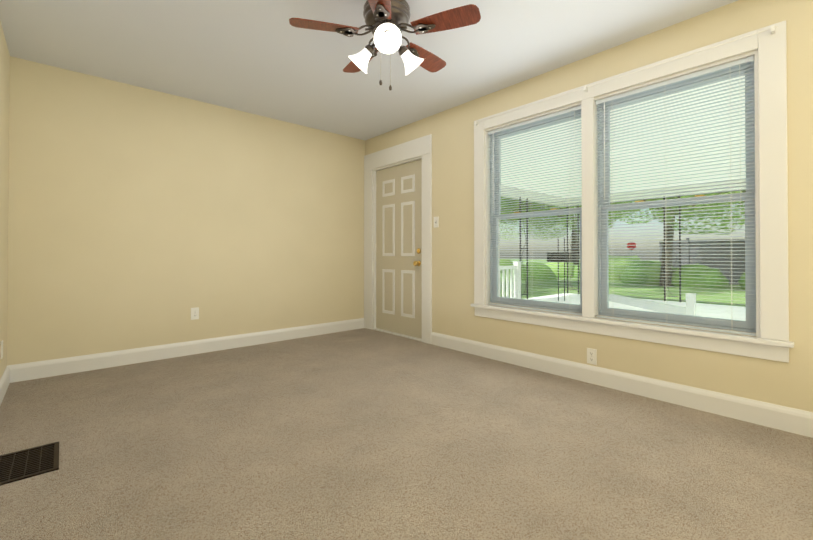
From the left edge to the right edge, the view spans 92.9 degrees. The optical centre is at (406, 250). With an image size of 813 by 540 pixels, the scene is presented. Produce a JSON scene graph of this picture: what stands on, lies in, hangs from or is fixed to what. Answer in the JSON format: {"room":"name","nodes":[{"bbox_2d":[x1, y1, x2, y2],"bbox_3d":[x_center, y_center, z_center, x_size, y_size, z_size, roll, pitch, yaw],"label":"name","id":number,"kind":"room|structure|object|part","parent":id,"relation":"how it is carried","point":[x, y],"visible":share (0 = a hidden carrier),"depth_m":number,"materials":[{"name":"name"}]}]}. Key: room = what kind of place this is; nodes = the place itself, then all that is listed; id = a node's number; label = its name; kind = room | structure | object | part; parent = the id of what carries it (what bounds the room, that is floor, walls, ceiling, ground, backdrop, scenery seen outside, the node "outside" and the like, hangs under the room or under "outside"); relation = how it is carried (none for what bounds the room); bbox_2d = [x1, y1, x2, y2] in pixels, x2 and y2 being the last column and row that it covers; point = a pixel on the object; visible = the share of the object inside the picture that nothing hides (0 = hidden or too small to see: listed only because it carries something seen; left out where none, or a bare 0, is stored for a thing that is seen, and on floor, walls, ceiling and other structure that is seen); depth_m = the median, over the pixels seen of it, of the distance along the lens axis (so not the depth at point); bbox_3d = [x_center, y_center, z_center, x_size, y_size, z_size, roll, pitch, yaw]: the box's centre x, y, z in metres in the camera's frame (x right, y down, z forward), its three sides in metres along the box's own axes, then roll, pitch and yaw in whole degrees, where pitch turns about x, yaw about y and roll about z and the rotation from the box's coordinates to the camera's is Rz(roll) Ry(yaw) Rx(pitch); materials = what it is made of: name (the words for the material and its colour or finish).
{"room":"empty living room","nodes":[
{"label":"empty living room","id":0,"kind":"room"},
{"bbox_2d":[0,21,9,378],"bbox_3d":[-1.460,-0.255,1.030,0.200,2.460,4.842,0,-1,-42],"label":"wall","id":1,"kind":"structure","parent":0,"point":[4,120],"depth_m":2.69,"materials":[{"name":"beige paint"}]},
{"bbox_2d":[1,340,2,358],"bbox_3d":[-2.747,0.672,2.626,0.006,0.115,0.070,0,-1,-42],"label":"outlet","id":2,"kind":"object","parent":1,"relation":"attached to","point":[1,349],"visible":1,"depth_m":2.62,"materials":[{"name":"white plastic"}]},
{"bbox_2d":[0,365,11,405],"bbox_3d":[-2.588,0.923,2.451,0.016,0.130,1.120,0,-1,-42],"label":"baseboard","id":3,"kind":"structure","parent":1,"relation":"attached to","point":[6,378],"depth_m":2.69,"materials":[{"name":"white wood"}]},
{"bbox_2d":[7,56,364,364],"bbox_3d":[-1.910,-0.229,4.002,3.475,2.460,0.200,0,-1,-42],"label":"wall","id":4,"kind":"structure","parent":0,"point":[139,217],"depth_m":3.57,"materials":[{"name":"beige paint"}]},
{"bbox_2d":[12,318,363,382],"bbox_3d":[-1.764,0.936,3.978,3.275,0.130,0.016,0,-1,-42],"label":"baseboard","id":5,"kind":"structure","parent":4,"relation":"attached to","point":[54,367],"depth_m":3.56,"materials":[{"name":"white wood"}]},
{"bbox_2d":[191,307,198,319],"bbox_3d":[-2.045,0.609,3.736,0.070,0.115,0.008,0,-1,-42],"label":"outlet","id":6,"kind":"object","parent":4,"relation":"attached to","point":[194,313],"visible":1,"depth_m":3.73,"materials":[{"name":"white plastic"}]},
{"bbox_2d":[0,0,737,139],"bbox_3d":[-0.161,-1.535,2.195,3.675,0.120,5.242,0,-1,-42],"label":"ceiling","id":7,"kind":"structure","parent":0,"point":[264,58],"depth_m":2.80,"materials":[{"name":"paint"}]},
{"bbox_2d":[289,0,480,90],"bbox_3d":[-0.109,-1.186,2.262,1.030,0.576,1.035,0,-1,-42],"label":"ceiling fan","id":8,"kind":"object","parent":7,"relation":"hanging from","point":[387,22],"visible":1,"depth_m":2.15,"materials":[{"name":"brown wood"}]},
{"bbox_3d":[-0.457,-1.247,2.150,0.375,0.006,0.132,0,11,-14],"label":"blade","id":9,"kind":"part","parent":8,"relation":"part of","materials":[{"name":"brown wood"}]},
{"bbox_3d":[-0.299,-1.244,2.534,0.132,0.006,0.375,-14,7,-31],"label":"blade","id":10,"kind":"part","parent":8,"relation":"part of","materials":[{"name":"brown wood"}]},
{"bbox_3d":[-0.141,-1.249,1.882,0.132,0.006,0.375,12,0,4],"label":"blade","id":11,"kind":"part","parent":8,"relation":"part of","materials":[{"name":"brown wood"}]},
{"bbox_3d":[-0.111,-1.315,2.254,0.552,0.317,0.555,0,-1,-42],"label":"motor","id":12,"kind":"part","parent":8,"relation":"part of","materials":[{"name":"brown metal"}]},
{"bbox_3d":[-0.117,-1.050,2.173,0.056,0.302,0.056,0,-1,-42],"label":"chain","id":13,"kind":"part","parent":8,"relation":"part of","materials":[{"name":"brown metal"}]},
{"bbox_3d":[-0.097,-1.129,2.259,0.430,0.143,0.451,0,-1,-42],"label":"lamp shade","id":14,"kind":"part","parent":8,"relation":"part of","materials":[{"name":"white glass"}]},
{"label":"blade","id":15,"kind":"part","parent":8,"relation":"part of","materials":[{"name":"brown wood"}]},
{"bbox_3d":[0.212,-1.247,2.099,0.375,0.006,0.132,0,-13,22],"label":"blade","id":16,"kind":"part","parent":8,"relation":"part of","materials":[{"name":"brown wood"}]},
{"bbox_2d":[0,328,812,539],"bbox_3d":[-0.161,1.045,2.173,3.675,0.120,5.242,0,-1,-42],"label":"floor","id":17,"kind":"structure","parent":0,"point":[363,434],"depth_m":1.86,"materials":[{"name":"carpet"}]},
{"bbox_2d":[0,441,58,485],"bbox_3d":[-1.770,0.978,1.767,0.270,0.007,0.330,0,-1,-42],"label":"air vent register","id":18,"kind":"object","parent":17,"relation":"on","point":[27,463],"visible":0.98,"depth_m":1.78,"materials":[{"name":"brown metal"}]},
{"bbox_2d":[365,0,812,411],"bbox_3d":[1.138,-0.235,3.338,0.200,2.460,5.242,0,-1,-42],"label":"wall","id":19,"kind":"structure","parent":0,"point":[786,384],"depth_m":2.63,"materials":[{"name":"beige paint"}]},
{"bbox_2d":[364,134,431,343],"bbox_3d":[-0.059,-0.120,4.682,0.243,2.255,1.232,0,-1,-42],"label":"door frame","id":20,"kind":"structure","parent":19,"relation":"attached to","point":[417,147],"depth_m":4.55,"materials":[{"name":"white wood"}]},
{"bbox_2d":[375,159,421,338],"bbox_3d":[-0.113,-0.017,4.617,0.118,2.008,0.874,0,-1,-42],"label":"door","id":21,"kind":"structure","parent":19,"relation":"in","point":[398,250],"depth_m":4.60,"materials":[{"name":"beige wood"}]},
{"bbox_2d":[434,216,438,227],"bbox_3d":[0.309,-0.303,4.106,0.020,0.115,0.070,0,-1,-42],"label":"light switch","id":22,"kind":"object","parent":19,"relation":"attached to","point":[436,221],"visible":1,"depth_m":4.10,"materials":[{"name":"white plastic"}]},
{"bbox_2d":[587,348,596,364],"bbox_3d":[1.386,0.792,2.893,0.008,0.115,0.070,0,-1,-42],"label":"outlet","id":23,"kind":"object","parent":19,"relation":"attached to","point":[591,356],"visible":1,"depth_m":2.89,"materials":[{"name":"white plastic"}]},
{"bbox_2d":[431,332,812,437],"bbox_3d":[1.468,0.926,2.794,0.016,0.130,3.606,0,-1,-42],"label":"baseboard","id":24,"kind":"structure","parent":19,"relation":"attached to","point":[788,419],"depth_m":2.58,"materials":[{"name":"white wood"}]},
{"bbox_2d":[470,20,793,362],"bbox_3d":[1.442,-0.318,2.978,0.285,1.870,2.187,0,-1,-42],"label":"window","id":25,"kind":"structure","parent":19,"relation":"in","point":[773,342],"depth_m":2.56,"materials":[{"name":"white wood"}]},
{"bbox_2d":[488,105,581,314],"bbox_3d":[1.068,-0.310,3.305,0.040,1.622,0.888,0,-1,-42],"label":"window blind","id":26,"kind":"object","parent":25,"relation":"attached to","point":[549,116],"visible":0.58,"depth_m":3.27,"materials":[{"name":"white plastic"}]},
{"bbox_3d":[1.129,-0.317,3.359,0.105,1.609,0.896,0,-1,-42],"label":"window sash","id":27,"kind":"part","parent":25,"relation":"part of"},
{"bbox_2d":[475,25,777,124],"bbox_3d":[1.346,-1.214,2.901,0.036,0.032,2.087,0,-1,-42],"label":"curtain rod","id":28,"kind":"object","parent":25,"relation":"attached to","point":[772,28],"visible":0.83,"depth_m":2.59,"materials":[{"name":"white metal"}]},
{"bbox_2d":[596,55,755,335],"bbox_3d":[1.723,-0.316,2.568,0.040,1.622,0.888,0,-1,-42],"label":"window blind","id":29,"kind":"object","parent":25,"relation":"attached to","point":[750,59],"visible":0.96,"depth_m":2.51,"materials":[{"name":"white plastic"}]},
{"bbox_3d":[1.784,-0.323,2.623,0.105,1.609,0.896,0,-1,-42],"label":"window sash","id":30,"kind":"part","parent":25,"relation":"part of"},
{"label":"outside","id":31,"kind":"structure","parent":0,"visible":0},
{"bbox_2d":[499,76,745,320],"bbox_3d":[15.593,-4.314,19.663,130.000,12.934,130.000,0,-1,-42],"label":"yard","id":32,"kind":"structure","parent":31,"point":[681,286],"depth_m":9.29,"materials":[{"name":"green plant"}]},
{"bbox_3d":[2.692,0.686,6.876,5.874,0.920,3.440,0,-1,-42],"label":"porch railing","id":33,"kind":"part","parent":32,"relation":"part of","materials":[{"name":"white wood"}]}
]}

